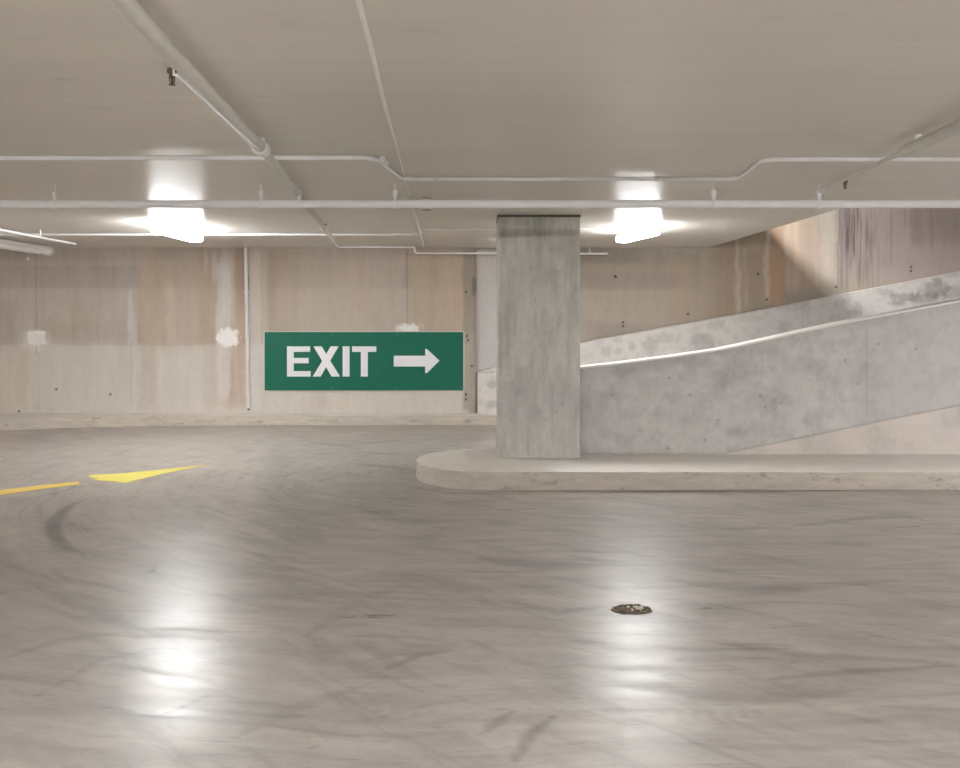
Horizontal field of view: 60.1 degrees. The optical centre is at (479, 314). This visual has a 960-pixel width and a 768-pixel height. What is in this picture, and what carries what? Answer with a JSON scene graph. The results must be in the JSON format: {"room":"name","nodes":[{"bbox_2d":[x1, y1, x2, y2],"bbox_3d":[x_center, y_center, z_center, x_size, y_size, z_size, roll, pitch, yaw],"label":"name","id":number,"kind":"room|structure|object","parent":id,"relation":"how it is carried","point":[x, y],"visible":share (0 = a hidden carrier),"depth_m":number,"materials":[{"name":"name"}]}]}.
{"room":"parking garage","nodes":[
{"label":"parking garage","id":0,"kind":"room"},
{"bbox_2d":[0,425,959,767],"bbox_3d":[2.700,1.600,1.980,24.600,0.200,19.960,0,0,0],"label":"floor","id":1,"kind":"structure","parent":0,"point":[296,596],"depth_m":4.16,"materials":[{"name":"concrete"}]},
{"bbox_2d":[0,482,78,494],"bbox_3d":[-4.223,1.498,6.863,1.704,0.002,0.292,0,0,-36],"label":"painted line","id":2,"kind":"object","parent":1,"relation":"on","point":[23,489],"visible":1,"depth_m":7.20,"materials":[{"name":"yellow paint"}]},
{"bbox_2d":[89,465,202,482],"bbox_3d":[-3.062,1.498,7.785,1.073,0.002,0.568,0,0,-30],"label":"painted arrow","id":3,"kind":"object","parent":1,"relation":"on","point":[133,476],"visible":1,"depth_m":7.74,"materials":[{"name":"yellow paint"}]},
{"bbox_2d":[0,413,496,430],"bbox_3d":[-4.140,1.435,9.902,10.880,0.130,3.405,0,0,0],"label":"kerb","id":4,"kind":"object","parent":1,"relation":"on","point":[8,421],"visible":0.79,"depth_m":11.30,"materials":[{"name":"concrete"}]},
{"bbox_2d":[611,604,651,614],"bbox_3d":[0.769,1.493,4.222,0.208,0.012,0.136,0,0,0],"label":"floor drain","id":5,"kind":"object","parent":1,"relation":"on","point":[636,609],"visible":1,"depth_m":4.21,"materials":[{"name":"metal"}]},
{"bbox_2d":[416,449,959,489],"bbox_3d":[7.056,1.423,7.730,15.289,0.154,1.220,0,0,0],"label":"traffic island","id":6,"kind":"object","parent":1,"relation":"on","point":[469,469],"visible":1,"depth_m":7.18,"materials":[{"name":"concrete"}]},
{"bbox_2d":[496,215,580,457],"bbox_3d":[0.563,0.201,8.118,0.798,2.290,0.604,0,0,0],"label":"pillar","id":7,"kind":"structure","parent":6,"relation":"on","point":[538,256],"depth_m":7.82,"materials":[{"name":"grey concrete"}]},
{"bbox_2d":[477,271,959,413],"bbox_3d":[6.233,-0.105,11.553,12.534,3.209,0.206,0,0,0],"label":"barrier","id":8,"kind":"object","parent":1,"relation":"on","point":[720,331],"visible":0.26,"depth_m":11.45,"materials":[{"name":"concrete"}]},
{"bbox_2d":[0,0,959,247],"bbox_3d":[2.700,-1.087,1.830,24.600,0.286,19.660,0,0,0],"label":"ceiling","id":9,"kind":"structure","parent":0,"point":[472,88],"depth_m":3.87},
{"bbox_2d":[0,239,53,255],"bbox_3d":[-5.778,-0.869,9.172,0.141,0.149,4.056,0,0,-1],"label":"drain pipe","id":10,"kind":"object","parent":9,"relation":"attached to","point":[47,250],"visible":1,"depth_m":10.52,"materials":[{"name":"white paint"}]},
{"bbox_2d":[0,229,75,244],"bbox_3d":[-4.820,-0.895,7.525,0.028,0.098,5.053,0,0,-2],"label":"pipe","id":11,"kind":"object","parent":9,"relation":"hanging from","point":[1,230],"visible":1,"depth_m":9.11,"materials":[{"name":"white metal"}]},
{"bbox_2d":[167,68,176,85],"bbox_3d":[-1.182,-0.912,3.185,0.038,0.063,0.037,0,0,0],"label":"sprinkler head","id":12,"kind":"object","parent":9,"relation":"attached to","point":[169,70],"visible":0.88,"depth_m":3.18},
{"bbox_2d":[150,222,202,241],"bbox_3d":[-3.200,-0.884,8.800,0.170,0.120,1.110,0,0,0],"label":"ceiling lamp","id":13,"kind":"object","parent":9,"relation":"attached to","point":[165,228],"visible":1,"depth_m":8.61,"materials":[{"name":"white paint"}]},
{"bbox_2d":[0,233,418,235],"bbox_3d":[-3.161,-0.928,9.540,4.943,0.031,0.025,0,0,0],"label":"conduit","id":14,"kind":"object","parent":9,"relation":"hanging from","point":[1,234],"visible":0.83,"depth_m":9.54,"materials":[{"name":"white metal"}]},
{"bbox_2d":[172,67,258,149],"bbox_3d":[-1.100,-0.890,3.557,0.021,0.108,1.298,0,0,-3],"label":"conduit","id":15,"kind":"object","parent":9,"relation":"hanging from","point":[173,69],"visible":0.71,"depth_m":3.33,"materials":[{"name":"white metal"}]},
{"bbox_2d":[108,0,339,247],"bbox_3d":[-1.286,-0.893,5.538,0.120,0.101,10.125,0,0,-6],"label":"pipe","id":16,"kind":"object","parent":9,"relation":"attached to","point":[132,11],"visible":0.97,"depth_m":3.05,"materials":[{"name":"metal"}]},
{"bbox_2d":[356,0,424,247],"bbox_3d":[-0.507,-0.932,5.854,0.075,0.042,10.727,0,0,-3],"label":"conduit","id":17,"kind":"object","parent":9,"relation":"attached to","point":[359,2],"visible":0.97,"depth_m":3.58,"materials":[{"name":"metal"}]},
{"bbox_2d":[339,246,607,254],"bbox_3d":[-0.087,-0.884,11.350,3.665,0.119,0.027,0,0,0],"label":"pipe","id":18,"kind":"object","parent":9,"relation":"hanging from","point":[413,247],"visible":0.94,"depth_m":11.34,"materials":[{"name":"white metal"}]},
{"bbox_2d":[0,184,959,210],"bbox_3d":[2.700,-0.849,6.000,24.580,0.191,0.082,0,0,0],"label":"pipe","id":19,"kind":"object","parent":9,"relation":"hanging from","point":[426,204],"visible":0.96,"depth_m":5.98,"materials":[{"name":"white metal"}]},
{"bbox_2d":[0,155,959,181],"bbox_3d":[2.700,-0.925,5.264,24.580,0.041,0.796,0,0,0],"label":"pipe","id":20,"kind":"object","parent":9,"relation":"attached to","point":[382,161],"visible":0.99,"depth_m":4.92,"materials":[{"name":"white metal"}]},
{"bbox_2d":[420,228,618,229],"bbox_3d":[0.410,-0.928,8.980,2.180,0.016,0.016,0,0,0],"label":"conduit","id":21,"kind":"object","parent":9,"relation":"attached to","point":[420,228],"visible":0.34,"depth_m":8.98,"materials":[{"name":"metal"}]},
{"bbox_2d":[616,225,659,241],"bbox_3d":[1.700,-0.884,9.000,0.150,0.120,0.910,0,0,-11],"label":"ceiling lamp","id":22,"kind":"object","parent":9,"relation":"attached to","point":[645,231],"visible":1,"depth_m":8.84,"materials":[{"name":"white paint"}]},
{"bbox_2d":[843,180,847,188],"bbox_3d":[2.552,-0.912,5.804,0.038,0.063,0.037,0,0,0],"label":"sprinkler head","id":23,"kind":"object","parent":9,"relation":"attached to","point":[845,182],"visible":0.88,"depth_m":5.80},
{"bbox_2d":[817,119,959,197],"bbox_3d":[2.167,-0.894,2.971,0.086,0.099,6.116,0,0,5],"label":"pipe","id":24,"kind":"object","parent":9,"relation":"hanging from","point":[920,142],"visible":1,"depth_m":4.31,"materials":[{"name":"metal"}]},
{"bbox_2d":[0,208,959,412],"bbox_3d":[2.700,-1.050,11.785,24.600,5.500,0.350,0,0,0],"label":"wall","id":25,"kind":"structure","parent":0,"point":[83,330],"depth_m":11.61,"materials":[{"name":"concrete"}]},
{"bbox_2d":[244,247,250,409],"bbox_3d":[-3.246,0.192,11.570,0.092,2.266,0.065,0,0,0],"label":"downpipe","id":26,"kind":"object","parent":25,"relation":"attached to","point":[246,291],"visible":1,"depth_m":11.55,"materials":[{"name":"white metal"}]},
{"bbox_2d":[263,331,464,391],"bbox_3d":[-1.621,0.649,11.597,2.812,0.845,0.025,0,0,0],"label":"exit sign","id":27,"kind":"object","parent":25,"relation":"attached to","point":[293,361],"visible":1,"depth_m":11.59,"materials":[{"name":"green metal"}]},
{"bbox_2d":[580,298,959,453],"bbox_3d":[6.600,-0.145,8.133,11.800,2.982,0.235,0,0,0],"label":"wall","id":28,"kind":"structure","parent":0,"point":[885,382],"depth_m":8.04,"materials":[{"name":"grey concrete"}]}
]}

